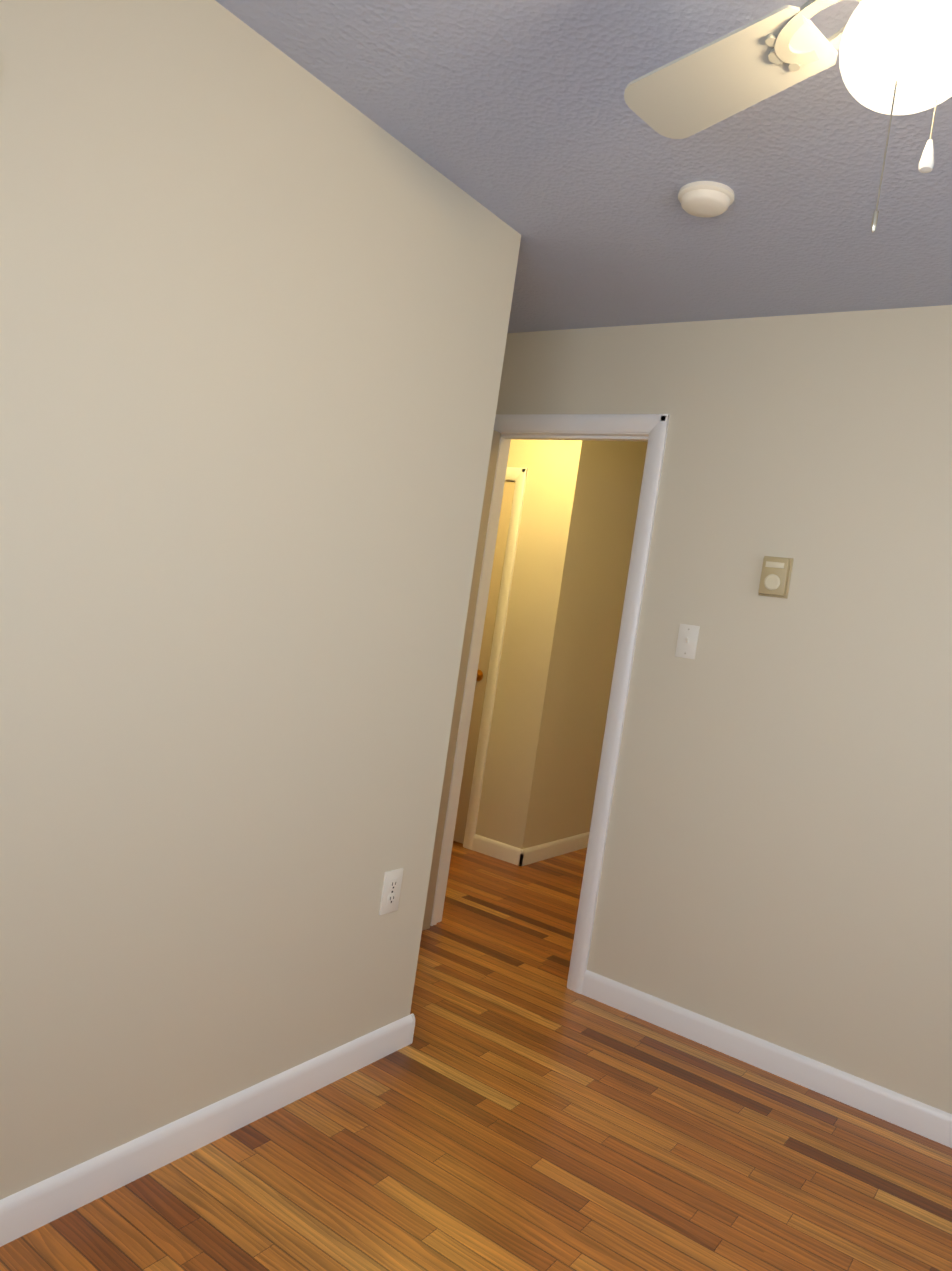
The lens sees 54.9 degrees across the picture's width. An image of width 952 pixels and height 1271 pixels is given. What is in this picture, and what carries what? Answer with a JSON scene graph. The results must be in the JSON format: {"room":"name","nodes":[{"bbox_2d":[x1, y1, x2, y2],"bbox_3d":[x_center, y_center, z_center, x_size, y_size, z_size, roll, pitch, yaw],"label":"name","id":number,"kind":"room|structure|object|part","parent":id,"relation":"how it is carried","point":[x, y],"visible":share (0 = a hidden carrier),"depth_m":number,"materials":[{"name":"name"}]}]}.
{"room":"empty bedroom","nodes":[
{"label":"empty bedroom","id":0,"kind":"room"},
{"bbox_2d":[0,0,520,1199],"bbox_3d":[-0.892,-0.050,1.608,0.100,2.440,2.829,10,3,35],"label":"wall","id":1,"kind":"structure","parent":0,"point":[256,292],"depth_m":1.96,"materials":[{"name":"beige paint"}]},
{"bbox_2d":[0,1013,414,1246],"bbox_3d":[-0.630,1.156,2.165,0.014,0.088,1.520,10,3,35],"label":"baseboard","id":2,"kind":"structure","parent":1,"relation":"attached to","point":[34,1206],"depth_m":2.10,"materials":[{"name":"white wood"}]},
{"bbox_2d":[379,868,403,914],"bbox_3d":[-0.241,0.731,2.613,0.008,0.124,0.078,10,3,35],"label":"electrical outlet","id":3,"kind":"object","parent":1,"relation":"attached to","point":[390,878],"visible":1,"depth_m":2.61,"materials":[{"name":"white plastic"}]},
{"bbox_2d":[0,841,951,1270],"bbox_3d":[-0.211,1.261,3.220,5.870,0.080,6.380,10,3,35],"label":"floor","id":4,"kind":"structure","parent":0,"point":[516,1105],"depth_m":2.30,"materials":[{"name":"brown wood"}]},
{"bbox_2d":[475,439,561,842],"bbox_3d":[-0.502,-0.142,5.545,2.100,2.440,0.120,10,3,35],"label":"wall","id":5,"kind":"structure","parent":0,"point":[539,459],"depth_m":4.95,"materials":[{"name":"beige paint"}]},
{"bbox_2d":[453,481,514,843],"bbox_3d":[-0.236,0.107,5.264,0.754,2.028,0.102,10,3,35],"label":"hall door","id":6,"kind":"structure","parent":5,"relation":"in","point":[485,653],"depth_m":5.08,"materials":[{"name":"beige paint"}]},
{"bbox_3d":[-0.005,0.220,5.073,0.066,0.066,0.067,10,3,35],"label":"hall door knob","id":7,"kind":"part","parent":6,"relation":"part of","materials":[{"name":"gold metal"}]},
{"bbox_2d":[472,834,517,864],"bbox_3d":[0.103,1.156,4.956,0.290,0.088,0.014,10,3,35],"label":"baseboard","id":8,"kind":"structure","parent":5,"relation":"attached to","point":[507,852],"depth_m":4.95,"materials":[{"name":"white wood"}]},
{"bbox_2d":[463,467,527,849],"bbox_3d":[-0.200,0.077,5.308,0.900,2.110,0.137,10,3,35],"label":"door frame","id":9,"kind":"structure","parent":5,"relation":"attached to","point":[519,475],"depth_m":5.01,"materials":[{"name":"white wood"}]},
{"bbox_2d":[504,440,647,848],"bbox_3d":[0.780,0.046,5.458,0.120,2.440,1.470,10,3,35],"label":"wall","id":10,"kind":"structure","parent":0,"point":[580,611],"depth_m":5.02,"materials":[{"name":"beige paint"}]},
{"bbox_2d":[516,832,589,866],"bbox_3d":[0.664,1.218,5.458,0.014,0.088,1.484,10,3,35],"label":"baseboard","id":11,"kind":"structure","parent":10,"relation":"attached to","point":[526,856],"depth_m":5.10,"materials":[{"name":"white wood"}]},
{"bbox_2d":[215,0,951,332],"bbox_3d":[0.146,-1.232,3.126,5.870,0.080,6.380,10,3,35],"label":"ceiling","id":12,"kind":"structure","parent":0,"point":[549,145],"depth_m":2.12,"materials":[{"name":"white paint"}]},
{"bbox_2d":[678,181,734,216],"bbox_3d":[0.570,-1.079,2.278,0.138,0.038,0.138,10,3,35],"label":"smoke detector","id":13,"kind":"object","parent":12,"relation":"attached to","point":[705,199],"visible":1,"depth_m":2.24,"materials":[{"name":"white plastic"}]},
{"bbox_2d":[624,0,951,232],"bbox_3d":[0.584,-0.790,1.226,0.812,0.528,0.812,9,2,10],"label":"ceiling fan","id":14,"kind":"object","parent":12,"relation":"hanging from","point":[895,57],"visible":1,"depth_m":1.36,"materials":[{"name":"white metal"}]},
{"bbox_3d":[0.584,-0.789,1.226,0.184,0.154,0.184,10,3,35],"label":"globe","id":15,"kind":"part","parent":14,"relation":"part of"},
{"bbox_2d":[496,305,951,1113],"bbox_3d":[0.304,0.049,3.548,5.750,2.440,0.120,10,3,35],"label":"wall","id":16,"kind":"structure","parent":0,"point":[776,867],"depth_m":2.96,"materials":[{"name":"beige paint"}]},
{"bbox_2d":[422,430,500,930],"bbox_3d":[-0.256,0.172,3.435,0.169,2.026,0.675,10,3,36],"label":"entry door","id":17,"kind":"structure","parent":16,"relation":"in","point":[462,674],"depth_m":3.67,"materials":[{"name":"beige paint"}]},
{"bbox_2d":[430,414,669,993],"bbox_3d":[0.239,0.206,3.573,0.820,2.110,0.137,10,3,35],"label":"door frame","id":18,"kind":"structure","parent":16,"relation":"attached to","point":[655,426],"depth_m":3.33,"materials":[{"name":"white wood"}]},
{"bbox_2d":[675,624,699,658],"bbox_3d":[0.728,0.020,3.166,0.072,0.116,0.019,10,3,35],"label":"light switch","id":19,"kind":"object","parent":16,"relation":"attached to","point":[687,640],"visible":1,"depth_m":3.17,"materials":[{"name":"white plastic"}]},
{"bbox_2d":[581,970,951,1147],"bbox_3d":[1.344,1.421,2.648,2.360,0.088,0.014,10,3,35],"label":"baseboard","id":20,"kind":"structure","parent":16,"relation":"attached to","point":[932,1123],"depth_m":2.91,"materials":[{"name":"white wood"}]},
{"bbox_2d":[758,556,793,598],"bbox_3d":[0.976,-0.193,2.995,0.096,0.132,0.037,10,3,35],"label":"thermostat","id":21,"kind":"object","parent":16,"relation":"attached to","point":[782,589],"depth_m":2.98,"materials":[{"name":"beige plastic"}]},
{"bbox_3d":[0.967,-0.194,2.982,0.060,0.092,0.007,10,3,35],"label":"thermostat dial","id":22,"kind":"part","parent":21,"relation":"part of","materials":[{"name":"beige plastic"}]}
]}

